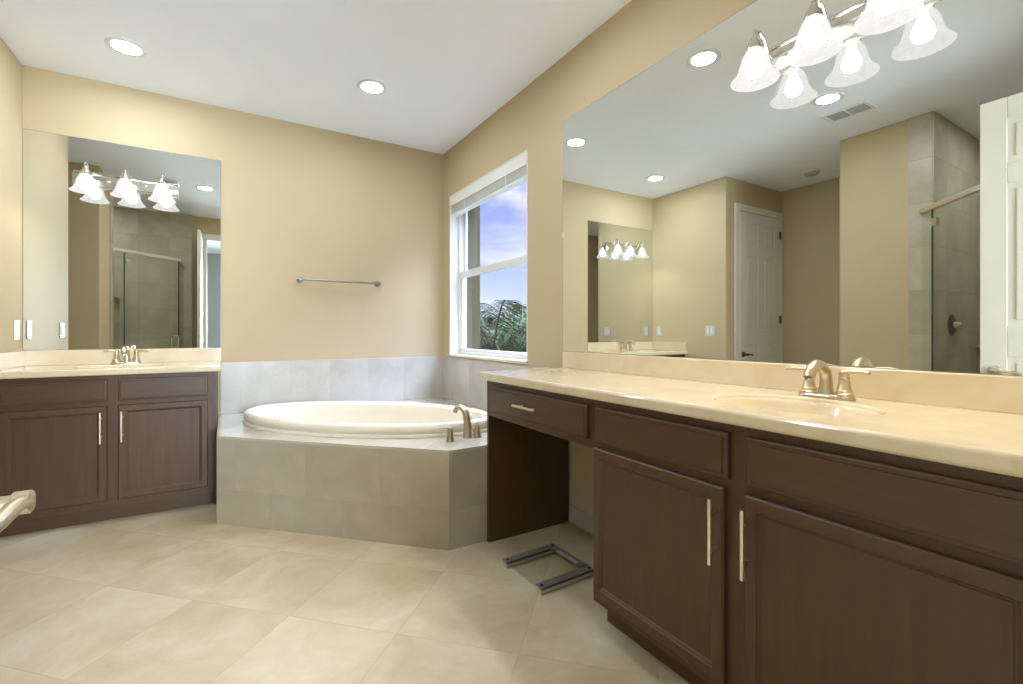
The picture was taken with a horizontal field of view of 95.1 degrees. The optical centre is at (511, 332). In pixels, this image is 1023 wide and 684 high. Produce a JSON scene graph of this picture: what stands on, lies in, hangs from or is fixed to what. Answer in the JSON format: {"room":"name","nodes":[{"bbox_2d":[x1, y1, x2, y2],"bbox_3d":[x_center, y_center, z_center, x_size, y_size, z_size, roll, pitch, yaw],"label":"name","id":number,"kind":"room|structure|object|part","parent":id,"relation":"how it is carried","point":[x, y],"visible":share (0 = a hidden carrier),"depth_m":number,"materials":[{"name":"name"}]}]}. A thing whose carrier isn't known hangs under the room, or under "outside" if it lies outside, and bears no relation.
{"room":"bathroom","nodes":[
{"label":"bathroom","id":0,"kind":"room"},
{"bbox_2d":[0,37,22,352],"bbox_3d":[-3.289,-0.273,2.191,1.201,2.746,1.115,0,0,-31],"label":"wall","id":1,"kind":"structure","parent":0,"point":[11,69],"depth_m":2.71,"materials":[{"name":"beige paint"}]},
{"bbox_2d":[0,351,24,369],"bbox_3d":[-2.859,0.158,2.658,0.016,0.096,0.486,0,0,-31],"label":"backsplash","id":2,"kind":"structure","parent":1,"relation":"attached to","point":[8,360],"depth_m":2.69,"materials":[{"name":"stone"}]},
{"bbox_2d":[14,320,18,338],"bbox_3d":[-2.943,-0.018,2.785,0.008,0.116,0.072,0,0,-31],"label":"wall outlet","id":3,"kind":"object","parent":1,"relation":"attached to","point":[16,322],"visible":1,"depth_m":2.78,"materials":[{"name":"plastic"}]},
{"bbox_2d":[0,490,35,531],"bbox_3d":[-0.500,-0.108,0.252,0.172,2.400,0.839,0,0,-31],"label":"door handle","id":4,"kind":"object","parent":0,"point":[20,502],"depth_m":0.57,"materials":[{"name":"metal"}]},
{"bbox_2d":[23,65,442,415],"bbox_3d":[-1.769,-0.273,3.701,2.966,2.746,0.120,0,0,-31],"label":"wall","id":5,"kind":"structure","parent":0,"point":[298,200],"depth_m":3.69,"materials":[{"name":"beige paint"}]},
{"bbox_2d":[23,128,220,350],"bbox_3d":[-2.559,-0.573,3.145,1.032,1.364,0.006,0,0,-31],"label":"wall mirror","id":6,"kind":"object","parent":5,"relation":"attached to","point":[104,271],"visible":1,"depth_m":3.10,"materials":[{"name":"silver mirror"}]},
{"bbox_2d":[69,162,178,203],"bbox_3d":[-2.513,-0.977,3.051,0.550,0.187,0.202,0,0,-31],"label":"vanity light","id":7,"kind":"object","parent":6,"relation":"attached to","point":[123,186],"visible":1,"depth_m":3.06,"materials":[{"name":"white glass"}]},
{"bbox_3d":[-2.665,-0.938,2.930,0.155,0.108,0.155,0,0,-31],"label":"lamp shade","id":8,"kind":"part","parent":7,"relation":"part of","materials":[{"name":"white glass"}]},
{"bbox_3d":[-2.500,-0.938,3.030,0.155,0.108,0.155,0,0,-31],"label":"lamp shade","id":9,"kind":"part","parent":7,"relation":"part of","materials":[{"name":"white glass"}]},
{"bbox_3d":[-2.335,-0.938,3.131,0.155,0.108,0.155,0,0,-31],"label":"lamp shade","id":10,"kind":"part","parent":7,"relation":"part of","materials":[{"name":"white glass"}]},
{"bbox_2d":[25,348,221,365],"bbox_3d":[-2.554,0.158,3.139,1.038,0.096,0.018,0,0,-31],"label":"backsplash","id":11,"kind":"structure","parent":5,"relation":"attached to","point":[34,357],"depth_m":3.07,"materials":[{"name":"stone"}]},
{"bbox_2d":[220,356,442,413],"bbox_3d":[-1.374,0.406,3.866,1.751,0.377,0.010,0,0,-31],"label":"tile backsplash","id":12,"kind":"structure","parent":5,"relation":"attached to","point":[243,385],"depth_m":3.79,"materials":[{"name":"tile"}]},
{"bbox_2d":[296,277,380,286],"bbox_3d":[-1.391,-0.415,3.817,0.654,0.048,0.076,0,0,-31],"label":"towel bar","id":13,"kind":"object","parent":5,"relation":"attached to","point":[299,279],"visible":1,"depth_m":3.77,"materials":[{"name":"grey metal"}]},
{"bbox_3d":[-1.650,-0.415,3.659,0.048,0.048,0.076,0,0,-31],"label":"post","id":14,"kind":"part","parent":13,"relation":"part of","materials":[{"name":"grey metal"}]},
{"bbox_2d":[0,0,630,153],"bbox_3d":[-1.182,-1.706,1.698,4.450,0.120,4.270,0,0,-31],"label":"ceiling","id":15,"kind":"structure","parent":0,"point":[445,67],"depth_m":2.75,"materials":[{"name":"white paint"}]},
{"bbox_2d":[104,36,147,57],"bbox_3d":[-2.220,-1.642,2.699,0.194,0.007,0.194,0,0,-31],"label":"recessed light","id":16,"kind":"object","parent":15,"relation":"in","point":[124,46],"visible":1,"depth_m":2.69,"materials":[{"name":"white plastic"}]},
{"bbox_2d":[357,79,386,94],"bbox_3d":[-0.934,-1.642,3.136,0.194,0.007,0.194,0,0,-31],"label":"recessed light","id":17,"kind":"object","parent":15,"relation":"in","point":[369,86],"visible":1,"depth_m":3.13,"materials":[{"name":"white"}]},
{"bbox_2d":[0,503,689,683],"bbox_3d":[-1.182,1.160,1.698,4.450,0.120,4.270,0,0,-31],"label":"floor","id":18,"kind":"structure","parent":0,"point":[176,596],"depth_m":1.83,"materials":[{"name":"tile"}]},
{"bbox_2d":[0,371,217,536],"bbox_3d":[-2.426,0.672,2.909,1.013,0.855,0.540,0,0,-31],"label":"base cabinet","id":19,"kind":"object","parent":18,"relation":"on","point":[90,449],"visible":0.86,"depth_m":2.71,"materials":[{"name":"brown wood"}]},
{"bbox_3d":[-2.522,0.333,2.590,0.440,0.126,0.020,0,0,-31],"label":"drawer","id":20,"kind":"part","parent":19,"relation":"part of","materials":[{"name":"brown wood"}]},
{"bbox_3d":[-2.522,0.696,2.590,0.440,0.548,0.020,0,0,-31],"label":"door","id":21,"kind":"part","parent":19,"relation":"part of","materials":[{"name":"brown wood"}]},
{"bbox_3d":[-2.342,0.544,2.667,0.012,0.178,0.039,0,0,-31],"label":"handle","id":22,"kind":"part","parent":19,"relation":"part of","materials":[{"name":"silver metal"}]},
{"bbox_2d":[0,348,221,378],"bbox_3d":[-2.422,0.223,2.924,1.038,0.225,0.522,0,0,-31],"label":"countertop","id":23,"kind":"structure","parent":19,"relation":"on","point":[34,363],"depth_m":2.92,"materials":[{"name":"stone"}]},
{"bbox_2d":[91,366,139,367],"bbox_3d":[-2.419,0.275,2.899,0.410,0.120,0.300,0,0,-31],"label":"sink basin","id":24,"kind":"object","parent":23,"relation":"in","point":[91,366],"depth_m":2.97,"materials":[{"name":"stone"}]},
{"bbox_2d":[103,346,148,364],"bbox_3d":[-2.519,0.144,3.063,0.183,0.122,0.172,0,0,12],"label":"sink faucet","id":25,"kind":"object","parent":23,"relation":"on","point":[125,352],"visible":1,"depth_m":3.05,"materials":[{"name":"silver metal"}]},
{"bbox_3d":[-2.565,0.154,3.041,0.050,0.078,0.050,0,0,-31],"label":"handle","id":26,"kind":"part","parent":25,"relation":"part of","materials":[{"name":"silver metal"}]},
{"bbox_3d":[-2.497,0.139,3.028,0.048,0.112,0.141,0,0,-31],"label":"spout","id":27,"kind":"part","parent":25,"relation":"part of","materials":[{"name":"silver metal"}]},
{"bbox_3d":[-2.522,0.198,3.067,0.160,0.014,0.054,0,0,-31],"label":"plate","id":28,"kind":"part","parent":25,"relation":"part of","materials":[{"name":"silver metal"}]},
{"bbox_3d":[-2.478,0.154,3.094,0.050,0.078,0.050,0,0,-31],"label":"handle","id":29,"kind":"part","parent":25,"relation":"part of","materials":[{"name":"silver metal"}]},
{"bbox_3d":[-2.262,0.544,2.716,0.012,0.178,0.039,0,0,-31],"label":"handle","id":30,"kind":"part","parent":19,"relation":"part of","materials":[{"name":"silver metal"}]},
{"bbox_3d":[-2.106,0.333,2.845,0.440,0.126,0.020,0,0,-31],"label":"drawer","id":31,"kind":"part","parent":19,"relation":"part of","materials":[{"name":"brown wood"}]},
{"bbox_3d":[-2.106,0.696,2.845,0.440,0.548,0.020,0,0,-31],"label":"door","id":32,"kind":"part","parent":19,"relation":"part of","materials":[{"name":"brown wood"}]},
{"bbox_2d":[217,397,486,550],"bbox_3d":[-0.904,0.807,3.075,1.751,0.586,1.830,0,0,-31],"label":"tub deck","id":33,"kind":"object","parent":18,"relation":"on","point":[431,493],"depth_m":2.50,"materials":[{"name":"tile"}]},
{"bbox_2d":[242,401,486,438],"bbox_3d":[-0.969,0.749,3.113,1.770,0.462,0.900,0,0,14],"label":"bathtub","id":34,"kind":"object","parent":33,"relation":"in","point":[341,419],"visible":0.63,"depth_m":3.25,"materials":[{"name":"ceramic"}]},
{"bbox_3d":[-0.357,0.554,2.569,0.085,0.081,0.046,0,0,-11],"label":"tub faucet handle","id":35,"kind":"part","parent":33,"relation":"part of","materials":[{"name":"metal"}]},
{"bbox_3d":[-0.337,0.560,2.573,0.046,0.070,0.046,0,0,-11],"label":"handle","id":36,"kind":"part","parent":33,"relation":"part of","materials":[{"name":"silver metal"}]},
{"bbox_2d":[453,404,471,437],"bbox_3d":[-0.281,0.504,2.682,0.130,0.182,0.056,0,0,31],"label":"tub spout","id":37,"kind":"object","parent":33,"relation":"on","point":[467,427],"visible":1,"depth_m":2.65,"materials":[{"name":"silver metal"}]},
{"bbox_3d":[-0.250,0.580,2.664,0.056,0.030,0.056,0,0,31],"label":"spout","id":38,"kind":"part","parent":37,"relation":"part of","materials":[{"name":"silver metal"}]},
{"bbox_3d":[-0.196,0.554,2.690,0.046,0.081,0.085,0,0,-1],"label":"tub faucet handle","id":39,"kind":"part","parent":33,"relation":"part of","materials":[{"name":"metal"}]},
{"bbox_2d":[487,381,593,542],"bbox_3d":[0.289,0.672,2.232,0.585,0.855,0.836,0,0,-31],"label":"drawer unit","id":40,"kind":"object","parent":18,"relation":"on","point":[529,431],"visible":0.59,"depth_m":2.50,"materials":[{"name":"brown wood"}]},
{"bbox_3d":[0.062,0.334,2.079,0.039,0.012,0.178,0,0,-31],"label":"handle","id":41,"kind":"part","parent":40,"relation":"part of","materials":[{"name":"silver metal"}]},
{"bbox_3d":[0.089,0.337,2.089,0.020,0.126,0.760,0,0,-31],"label":"drawer","id":42,"kind":"part","parent":40,"relation":"part of","materials":[{"name":"brown wood"}]},
{"bbox_2d":[502,543,592,593],"bbox_3d":[0.167,1.081,2.168,0.304,0.038,0.310,0,0,-33],"label":"bathroom scale","id":43,"kind":"object","parent":18,"relation":"on","point":[585,570],"visible":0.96,"depth_m":2.16,"materials":[{"name":"grey metal"}]},
{"bbox_2d":[593,400,1022,683],"bbox_3d":[0.843,0.672,1.332,0.596,0.855,1.276,0,0,-31],"label":"base cabinet","id":44,"kind":"object","parent":18,"relation":"on","point":[729,554],"visible":0.91,"depth_m":1.12,"materials":[{"name":"brown wood"}]},
{"bbox_3d":[0.445,0.696,1.505,0.020,0.545,0.530,0,0,-31],"label":"door","id":45,"kind":"part","parent":44,"relation":"part of","materials":[{"name":"brown wood"}]},
{"bbox_3d":[0.450,0.336,1.498,0.020,0.126,0.532,0,0,-31],"label":"drawer","id":46,"kind":"part","parent":44,"relation":"part of","materials":[{"name":"brown wood"}]},
{"bbox_3d":[0.549,0.541,1.280,0.039,0.178,0.012,0,0,-31],"label":"handle","id":47,"kind":"part","parent":44,"relation":"part of","materials":[{"name":"silver metal"}]},
{"bbox_3d":[0.599,0.541,1.199,0.039,0.178,0.012,0,0,-31],"label":"handle","id":48,"kind":"part","parent":44,"relation":"part of","materials":[{"name":"silver metal"}]},
{"bbox_2d":[479,351,1022,477],"bbox_3d":[0.629,0.223,1.707,0.576,0.225,2.150,0,0,-31],"label":"countertop","id":49,"kind":"structure","parent":44,"relation":"on","point":[973,421],"depth_m":1.34,"materials":[{"name":"stone"}]},
{"bbox_2d":[716,397,880,415],"bbox_3d":[0.813,0.275,1.365,0.330,0.120,0.430,0,0,-31],"label":"sink basin","id":50,"kind":"object","parent":49,"relation":"in","point":[808,406],"depth_m":1.46,"materials":[{"name":"stone"}]},
{"bbox_2d":[786,360,870,400],"bbox_3d":[0.985,0.144,1.470,0.172,0.122,0.183,0,0,12],"label":"sink faucet","id":51,"kind":"object","parent":49,"relation":"on","point":[844,392],"visible":1,"depth_m":1.44,"materials":[{"name":"silver metal"}]},
{"bbox_3d":[0.944,0.119,1.541,0.020,0.021,0.073,0,0,-37],"label":"lever","id":52,"kind":"part","parent":51,"relation":"part of","materials":[{"name":"silver metal"}]},
{"bbox_3d":[0.963,0.154,1.516,0.050,0.078,0.050,0,0,-31],"label":"handle","id":53,"kind":"part","parent":51,"relation":"part of","materials":[{"name":"silver metal"}]},
{"bbox_3d":[0.950,0.139,1.449,0.141,0.112,0.048,0,0,-31],"label":"spout","id":54,"kind":"part","parent":51,"relation":"part of","materials":[{"name":"silver metal"}]},
{"bbox_3d":[0.990,0.198,1.473,0.054,0.014,0.160,0,0,-31],"label":"plate","id":55,"kind":"part","parent":51,"relation":"part of","materials":[{"name":"silver metal"}]},
{"bbox_3d":[1.016,0.154,1.429,0.050,0.078,0.050,0,0,-31],"label":"handle","id":56,"kind":"part","parent":51,"relation":"part of","materials":[{"name":"silver metal"}]},
{"bbox_3d":[1.030,0.119,1.401,0.020,0.021,0.073,0,0,-26],"label":"lever","id":57,"kind":"part","parent":51,"relation":"part of","materials":[{"name":"silver metal"}]},
{"bbox_3d":[0.753,0.696,1.001,0.020,0.545,0.536,0,0,-31],"label":"door","id":58,"kind":"part","parent":44,"relation":"part of","materials":[{"name":"brown wood"}]},
{"bbox_3d":[0.755,0.336,0.998,0.020,0.126,0.534,0,0,-31],"label":"drawer","id":59,"kind":"part","parent":44,"relation":"part of","materials":[{"name":"brown wood"}]},
{"bbox_2d":[443,0,1008,519],"bbox_3d":[0.513,-0.273,2.697,0.254,2.746,4.211,0,0,-31],"label":"wall","id":60,"kind":"structure","parent":0,"point":[642,33],"depth_m":2.86,"materials":[{"name":"beige paint"}]},
{"bbox_2d":[447,149,528,364],"bbox_3d":[-0.138,-0.517,3.791,0.326,1.695,1.427,0,0,-31],"label":"window","id":61,"kind":"structure","parent":60,"relation":"in","point":[465,269],"depth_m":4.22,"materials":[{"name":"white plastic"}]},
{"bbox_3d":[-0.199,0.201,3.679,0.106,0.023,1.299,0,0,-31],"label":"sill","id":62,"kind":"part","parent":61,"relation":"part of","materials":[{"name":"stone"}]},
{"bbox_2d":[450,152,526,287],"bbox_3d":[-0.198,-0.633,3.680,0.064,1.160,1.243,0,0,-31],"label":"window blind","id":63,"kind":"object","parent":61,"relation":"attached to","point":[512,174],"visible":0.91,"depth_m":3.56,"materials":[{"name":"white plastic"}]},
{"bbox_3d":[-0.196,-1.053,3.681,0.054,0.020,1.237,0,0,-31],"label":"rail","id":64,"kind":"part","parent":63,"relation":"part of","materials":[{"name":"white plastic"}]},
{"bbox_3d":[-0.123,-0.517,3.725,0.070,1.415,1.275,0,0,-31],"label":"frame","id":65,"kind":"part","parent":61,"relation":"part of","materials":[{"name":"white plastic"}]},
{"bbox_3d":[-0.132,-0.521,3.720,0.033,0.058,1.201,0,0,-31],"label":"meeting rail","id":66,"kind":"part","parent":61,"relation":"part of","materials":[{"name":"white plastic"}]},
{"bbox_3d":[-0.132,-0.188,3.720,0.026,0.711,1.203,0,0,-31],"label":"sash","id":67,"kind":"part","parent":61,"relation":"part of","materials":[{"name":"white plastic"}]},
{"bbox_3d":[-0.106,-0.839,3.736,0.020,0.682,1.203,0,0,-31],"label":"sash","id":68,"kind":"part","parent":61,"relation":"part of","materials":[{"name":"white plastic"}]},
{"bbox_2d":[443,356,545,409],"bbox_3d":[-0.161,0.406,3.548,0.010,0.377,1.796,0,0,-31],"label":"trim","id":69,"kind":"structure","parent":60,"relation":"attached to","point":[462,383],"depth_m":3.85,"materials":[{"name":"tile"}]},
{"bbox_2d":[569,505,592,534],"bbox_3d":[0.551,1.050,2.379,0.012,0.100,0.812,0,0,-31],"label":"baseboard","id":70,"kind":"structure","parent":60,"relation":"attached to","point":[578,517],"depth_m":2.63,"materials":[{"name":"tile"}]},
{"bbox_2d":[562,0,1022,375],"bbox_3d":[0.862,-0.573,1.872,0.010,1.364,2.148,0,0,-31],"label":"wall mirror","id":71,"kind":"object","parent":60,"relation":"attached to","point":[862,206],"visible":0.99,"depth_m":1.59,"materials":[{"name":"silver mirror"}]},
{"bbox_2d":[730,0,934,91],"bbox_3d":[0.974,-0.977,1.490,0.202,0.187,0.550,0,0,-31],"label":"vanity light","id":72,"kind":"object","parent":71,"relation":"attached to","point":[820,37],"visible":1,"depth_m":1.49,"materials":[{"name":"white glass"}]},
{"bbox_3d":[0.853,-0.938,1.643,0.155,0.108,0.155,0,0,-31],"label":"lamp shade","id":73,"kind":"part","parent":72,"relation":"part of","materials":[{"name":"white glass"}]},
{"bbox_3d":[0.853,-0.942,1.643,0.057,0.088,0.058,0,0,-31],"label":"bulb","id":74,"kind":"part","parent":72,"relation":"part of","materials":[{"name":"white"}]},
{"bbox_3d":[0.897,-1.026,1.669,0.115,0.088,0.013,0,0,-31],"label":"arm","id":75,"kind":"part","parent":72,"relation":"part of","materials":[{"name":"silver metal"}]},
{"bbox_3d":[0.954,-0.942,1.478,0.057,0.088,0.058,0,0,-31],"label":"bulb","id":76,"kind":"part","parent":72,"relation":"part of","materials":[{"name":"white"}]},
{"bbox_3d":[0.954,-0.938,1.478,0.155,0.108,0.155,0,0,-31],"label":"lamp shade","id":77,"kind":"part","parent":72,"relation":"part of","materials":[{"name":"white glass"}]},
{"bbox_3d":[0.997,-1.026,1.505,0.115,0.088,0.013,0,0,-31],"label":"arm","id":78,"kind":"part","parent":72,"relation":"part of","materials":[{"name":"silver metal"}]},
{"bbox_3d":[1.054,-0.942,1.313,0.057,0.088,0.058,0,0,-31],"label":"bulb","id":79,"kind":"part","parent":72,"relation":"part of","materials":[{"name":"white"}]},
{"bbox_3d":[1.054,-0.938,1.313,0.155,0.108,0.155,0,0,-31],"label":"lamp shade","id":80,"kind":"part","parent":72,"relation":"part of","materials":[{"name":"white glass"}]},
{"bbox_2d":[562,351,1022,414],"bbox_3d":[0.867,0.158,1.852,0.018,0.096,2.150,0,0,-31],"label":"backsplash","id":81,"kind":"structure","parent":60,"relation":"attached to","point":[982,392],"depth_m":1.47,"materials":[{"name":"stone"}]},
{"label":"outside","id":82,"kind":"structure","parent":0,"visible":0},
{"bbox_3d":[29.835,4.400,29.917,77.900,0.200,140.000,0,0,-31],"label":"ground","id":83,"kind":"structure","parent":82,"visible":0},
{"bbox_2d":[480,313,514,335],"bbox_3d":[-0.980,1.798,15.591,4.420,5.027,4.442,0,0,-31],"label":"tree","id":84,"kind":"object","parent":83,"relation":"on","point":[502,313],"visible":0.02,"depth_m":14.77,"materials":[{"name":"green plant"}]},
{"bbox_2d":[480,299,526,352],"bbox_3d":[-0.321,1.917,7.561,2.793,4.811,2.731,0,0,-31],"label":"palm tree","id":85,"kind":"object","parent":83,"relation":"on","point":[513,340],"visible":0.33,"depth_m":7.22,"materials":[{"name":"green plant"}]},
{"bbox_2d":[480,303,526,346],"bbox_3d":[0.379,1.793,11.732,3.280,5.059,3.617,0,0,8],"label":"palm tree","id":86,"kind":"object","parent":83,"relation":"on","point":[483,306],"visible":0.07,"depth_m":11.34,"materials":[{"name":"green plant"}]}
]}

